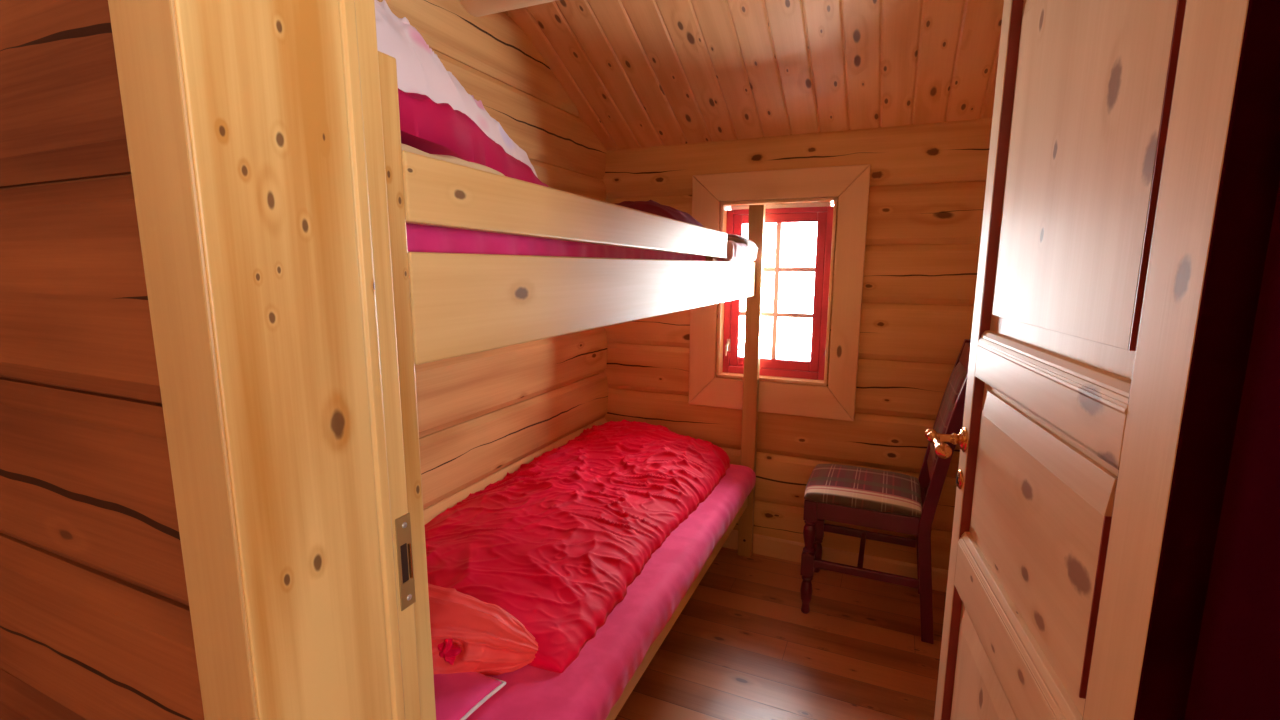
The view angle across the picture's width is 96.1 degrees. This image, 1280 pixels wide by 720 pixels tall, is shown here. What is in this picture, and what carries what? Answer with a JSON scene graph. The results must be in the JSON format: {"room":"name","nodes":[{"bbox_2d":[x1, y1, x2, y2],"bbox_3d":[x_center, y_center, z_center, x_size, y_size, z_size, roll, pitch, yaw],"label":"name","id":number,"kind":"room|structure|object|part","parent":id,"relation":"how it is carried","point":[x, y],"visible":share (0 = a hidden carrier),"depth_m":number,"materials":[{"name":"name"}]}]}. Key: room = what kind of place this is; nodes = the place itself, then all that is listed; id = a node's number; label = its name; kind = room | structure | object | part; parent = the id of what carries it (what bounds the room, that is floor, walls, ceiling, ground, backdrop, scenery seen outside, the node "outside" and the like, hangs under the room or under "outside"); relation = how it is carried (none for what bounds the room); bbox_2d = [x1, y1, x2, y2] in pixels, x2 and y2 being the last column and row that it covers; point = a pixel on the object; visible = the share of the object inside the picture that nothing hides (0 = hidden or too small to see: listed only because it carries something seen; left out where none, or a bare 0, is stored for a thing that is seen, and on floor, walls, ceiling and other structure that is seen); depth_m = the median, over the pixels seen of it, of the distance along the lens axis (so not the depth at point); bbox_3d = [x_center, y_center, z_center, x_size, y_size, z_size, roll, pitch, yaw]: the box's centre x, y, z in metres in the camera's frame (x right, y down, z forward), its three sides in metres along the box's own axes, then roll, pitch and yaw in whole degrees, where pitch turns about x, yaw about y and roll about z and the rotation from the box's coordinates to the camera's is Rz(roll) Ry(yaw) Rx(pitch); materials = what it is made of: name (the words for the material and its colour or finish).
{"room":"cabin bedroom","nodes":[
{"label":"cabin bedroom","id":0,"kind":"room"},
{"bbox_2d":[0,0,203,719],"bbox_3d":[-0.132,-0.171,0.485,4.150,2.980,0.178,4,10,23],"label":"wall","id":1,"kind":"structure","parent":0,"point":[95,617],"depth_m":0.65,"materials":[{"name":"brown wood"}]},
{"bbox_2d":[108,0,1279,719],"bbox_3d":[0.091,0.255,0.521,1.012,2.130,0.360,4,10,23],"label":"door frame","id":2,"kind":"structure","parent":1,"relation":"attached to","point":[254,128],"depth_m":0.53,"materials":[{"name":"brown wood"}]},
{"bbox_3d":[-0.396,0.246,0.562,0.088,2.130,0.036,4,10,23],"label":"casing","id":3,"kind":"part","parent":2,"relation":"part of","materials":[{"name":"brown wood"}]},
{"bbox_3d":[-0.290,0.249,0.711,0.002,0.120,0.023,4,10,23],"label":"strike plate","id":4,"kind":"part","parent":2,"relation":"part of","materials":[{"name":"grey metal"}]},
{"bbox_2d":[925,0,1279,719],"bbox_3d":[0.582,0.240,0.903,0.116,2.022,0.732,3,10,15],"label":"door","id":5,"kind":"structure","parent":1,"relation":"in","point":[1133,179],"depth_m":0.68,"materials":[{"name":"brown wood"}]},
{"bbox_3d":[0.618,0.175,1.190,0.031,0.031,0.146,3,10,16],"label":"lever","id":6,"kind":"part","parent":5,"relation":"part of","materials":[{"name":"gold metal"}]},
{"bbox_3d":[0.683,0.255,1.229,0.006,0.042,0.042,3,10,16],"label":"key plate","id":7,"kind":"part","parent":5,"relation":"part of","materials":[{"name":"gold metal"}]},
{"bbox_3d":[0.680,0.168,1.216,0.014,0.053,0.053,3,10,16],"label":"handle","id":8,"kind":"part","parent":5,"relation":"part of","materials":[{"name":"gold metal"}]},
{"bbox_3d":[0.615,0.821,1.015,0.022,0.603,0.576,3,10,16],"label":"panel","id":9,"kind":"part","parent":5,"relation":"part of","materials":[{"name":"brown wood"}]},
{"bbox_3d":[0.619,0.477,0.958,0.040,0.103,0.568,3,10,16],"label":"rail","id":10,"kind":"part","parent":5,"relation":"part of","materials":[{"name":"brown wood"}]},
{"bbox_3d":[0.608,0.421,0.952,0.020,0.033,0.567,3,10,16],"label":"panel moulding","id":11,"kind":"part","parent":5,"relation":"part of","materials":[{"name":"brown wood"}]},
{"bbox_3d":[0.617,0.252,0.921,0.022,0.362,0.576,3,10,16],"label":"panel","id":12,"kind":"part","parent":5,"relation":"part of","materials":[{"name":"brown wood"}]},
{"bbox_3d":[0.620,0.041,0.886,0.040,0.073,0.568,3,10,16],"label":"rail","id":13,"kind":"part","parent":5,"relation":"part of","materials":[{"name":"brown wood"}]},
{"bbox_3d":[0.609,0.000,0.883,0.020,0.033,0.567,3,10,16],"label":"panel moulding","id":14,"kind":"part","parent":5,"relation":"part of","materials":[{"name":"brown wood"}]},
{"bbox_3d":[0.619,-0.313,0.829,0.022,0.653,0.576,3,10,16],"label":"panel","id":15,"kind":"part","parent":5,"relation":"part of","materials":[{"name":"brown wood"}]},
{"bbox_2d":[377,0,607,524],"bbox_3d":[-0.671,-0.358,1.984,0.139,2.860,2.190,4,10,23],"label":"wall","id":16,"kind":"structure","parent":0,"point":[485,415],"depth_m":2.21,"materials":[{"name":"brown wood"}]},
{"bbox_2d":[507,0,1003,150],"bbox_3d":[0.289,-1.344,1.369,2.220,1.152,2.421,4,10,23],"label":"ceiling","id":17,"kind":"structure","parent":0,"point":[638,73],"depth_m":2.14,"materials":[{"name":"brown wood"}]},
{"bbox_2d":[459,0,556,16],"bbox_3d":[0.341,-1.176,1.522,1.979,0.178,0.180,4,10,23],"label":"ceiling beam","id":18,"kind":"structure","parent":17,"relation":"attached to","point":[477,8],"depth_m":1.86,"materials":[{"name":"brown wood"}]},
{"bbox_2d":[615,547,945,719],"bbox_3d":[-0.101,1.311,0.811,4.150,0.050,4.600,4,10,23],"label":"floor","id":19,"kind":"structure","parent":0,"point":[742,646],"depth_m":2.12,"materials":[{"name":"brown wood"}]},
{"bbox_2d":[378,51,765,719],"bbox_3d":[-0.243,0.264,1.891,0.809,1.667,2.141,4,10,23],"label":"bunk bed","id":20,"kind":"object","parent":19,"relation":"on","point":[447,305],"visible":0.48,"depth_m":0.96,"materials":[{"name":"brown wood"}]},
{"bbox_3d":[-0.343,0.448,0.818,0.064,1.650,0.068,4,10,23],"label":"post","id":21,"kind":"part","parent":20,"relation":"part of","materials":[{"name":"brown wood"}]},
{"bbox_3d":[0.001,-0.322,1.428,0.026,0.113,1.534,4,10,23],"label":"guard rail","id":22,"kind":"part","parent":20,"relation":"part of","materials":[{"name":"brown wood"}]},
{"bbox_2d":[406,223,740,261],"bbox_3d":[-0.269,-0.312,1.823,0.728,0.120,2.002,4,10,23],"label":"mattress","id":23,"kind":"object","parent":20,"relation":"on","point":[420,238],"visible":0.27,"depth_m":1.02,"materials":[{"name":"pink fabric"}]},
{"bbox_2d":[401,143,504,175],"bbox_3d":[-0.583,-0.292,1.012,0.690,0.115,0.245,4,10,23],"label":"pad","id":24,"kind":"object","parent":23,"relation":"on","point":[405,147],"visible":0.04,"depth_m":0.89,"materials":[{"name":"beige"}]},
{"bbox_2d":[374,0,548,186],"bbox_3d":[-0.562,-0.515,1.116,0.721,0.498,0.535,4,10,23],"label":"pillow","id":25,"kind":"object","parent":23,"relation":"on","point":[438,116],"visible":0.2,"depth_m":0.91,"materials":[{"name":"fabric"}]},
{"bbox_2d":[615,200,703,226],"bbox_3d":[0.029,-0.540,2.268,0.500,0.185,0.480,4,10,23],"label":"blanket","id":26,"kind":"object","parent":23,"relation":"on","point":[650,206],"visible":0.18,"depth_m":2.12,"materials":[{"name":"fabric"}]},
{"bbox_2d":[727,234,757,248],"bbox_3d":[0.262,-0.538,2.546,0.487,0.093,0.195,4,10,23],"label":"blanket","id":27,"kind":"object","parent":23,"relation":"on","point":[731,237],"visible":0.09,"depth_m":2.41,"materials":[{"name":"white fabric"}]},
{"bbox_2d":[466,464,755,719],"bbox_3d":[-0.228,0.673,1.967,0.835,0.128,2.020,4,10,23],"label":"mattress","id":28,"kind":"object","parent":20,"relation":"on","point":[593,683],"visible":0.23,"depth_m":1.47,"materials":[{"name":"pink fabric"}]},
{"bbox_2d":[434,672,505,719],"bbox_3d":[-0.639,0.702,1.231,0.627,0.064,0.312,4,10,23],"label":"pillow","id":29,"kind":"object","parent":28,"relation":"on","point":[457,695],"visible":0.11,"depth_m":1.20,"materials":[{"name":"pink fabric"}]},
{"bbox_2d":[424,419,729,675],"bbox_3d":[-0.234,0.494,2.051,0.735,0.205,1.824,4,10,23],"label":"duvet","id":30,"kind":"object","parent":28,"relation":"on","point":[527,568],"visible":0.73,"depth_m":1.74,"materials":[{"name":"red fabric"}]},
{"bbox_3d":[0.095,0.782,1.839,0.028,0.138,2.030,4,10,23],"label":"rail","id":31,"kind":"part","parent":20,"relation":"part of","materials":[{"name":"brown wood"}]},
{"bbox_2d":[717,240,756,261],"bbox_3d":[0.400,-0.441,2.351,0.078,0.080,0.450,4,10,23],"label":"sheet","id":32,"kind":"object","parent":20,"relation":"on","point":[736,252],"visible":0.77,"depth_m":2.27,"materials":[{"name":"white fabric"}]},
{"bbox_3d":[0.519,0.135,2.692,0.067,1.667,0.042,4,10,23],"label":"post","id":33,"kind":"part","parent":20,"relation":"part of","materials":[{"name":"brown wood"}]},
{"bbox_2d":[800,339,970,643],"bbox_3d":[0.984,0.476,2.328,0.583,1.115,0.406,4,10,23],"label":"chair","id":34,"kind":"object","parent":19,"relation":"on","point":[853,495],"visible":0.93,"depth_m":2.23,"materials":[{"name":"red paint"}]},
{"bbox_3d":[0.679,0.794,2.322,0.050,0.487,0.050,4,10,23],"label":"leg","id":35,"kind":"part","parent":34,"relation":"part of","materials":[{"name":"red paint"}]},
{"bbox_3d":[0.820,0.743,2.638,0.050,0.487,0.050,4,10,23],"label":"leg","id":36,"kind":"part","parent":34,"relation":"part of","materials":[{"name":"red paint"}]},
{"bbox_2d":[804,464,921,516],"bbox_3d":[0.916,0.511,2.364,0.436,0.063,0.406,4,10,23],"label":"seat cushion","id":37,"kind":"object","parent":34,"relation":"on","point":[875,492],"depth_m":2.26,"materials":[{"name":"brown fabric"}]},
{"bbox_3d":[1.148,0.419,2.246,0.032,0.055,0.315,4,10,23],"label":"rail","id":38,"kind":"part","parent":34,"relation":"part of","materials":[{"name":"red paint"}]},
{"bbox_3d":[1.107,0.516,2.086,0.159,1.115,0.034,4,10,23],"label":"post","id":39,"kind":"part","parent":34,"relation":"part of","materials":[{"name":"red paint"}]},
{"bbox_3d":[1.248,0.465,2.402,0.159,1.115,0.034,4,10,23],"label":"post","id":40,"kind":"part","parent":34,"relation":"part of","materials":[{"name":"red paint"}]},
{"bbox_3d":[1.229,-0.009,2.140,0.040,0.075,0.315,4,10,23],"label":"rail","id":41,"kind":"part","parent":34,"relation":"part of","materials":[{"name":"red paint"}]},
{"bbox_2d":[601,118,991,569],"bbox_3d":[0.757,-0.031,2.680,2.265,2.000,0.138,4,10,23],"label":"wall","id":42,"kind":"structure","parent":0,"point":[927,188],"depth_m":2.50,"materials":[{"name":"brown wood"}]},
{"bbox_2d":[689,164,870,420],"bbox_3d":[0.626,-0.305,2.683,0.773,1.096,0.154,4,10,23],"label":"window","id":43,"kind":"structure","parent":42,"relation":"in","point":[850,183],"depth_m":2.60,"materials":[{"name":"brown wood"}]},
{"bbox_3d":[0.308,-0.318,2.754,0.132,1.091,0.030,4,10,23],"label":"trim","id":44,"kind":"part","parent":43,"relation":"part of","materials":[{"name":"brown wood"}]},
{"bbox_3d":[0.600,0.173,2.704,0.771,0.144,0.030,4,10,23],"label":"trim","id":45,"kind":"part","parent":43,"relation":"part of","materials":[{"name":"brown wood"}]},
{"bbox_3d":[0.643,-0.311,2.701,0.484,0.775,0.080,4,10,23],"label":"frame","id":46,"kind":"part","parent":43,"relation":"part of","materials":[{"name":"red paint"}]},
{"bbox_3d":[0.640,-0.316,2.693,0.419,0.718,0.045,4,10,23],"label":"sash","id":47,"kind":"part","parent":43,"relation":"part of","materials":[{"name":"red paint"}]},
{"bbox_3d":[0.603,-0.776,2.548,0.770,0.124,0.030,4,10,23],"label":"trim","id":48,"kind":"part","parent":43,"relation":"part of","materials":[{"name":"brown wood"}]},
{"bbox_3d":[0.901,-0.274,2.497,0.118,1.090,0.030,4,10,23],"label":"trim","id":49,"kind":"part","parent":43,"relation":"part of","materials":[{"name":"brown wood"}]},
{"bbox_2d":[722,530,947,591],"bbox_3d":[0.727,0.917,2.775,1.981,0.098,0.028,4,10,23],"label":"baseboard","id":50,"kind":"structure","parent":42,"relation":"attached to","point":[789,550],"depth_m":2.68,"materials":[{"name":"brown wood"}]}
]}

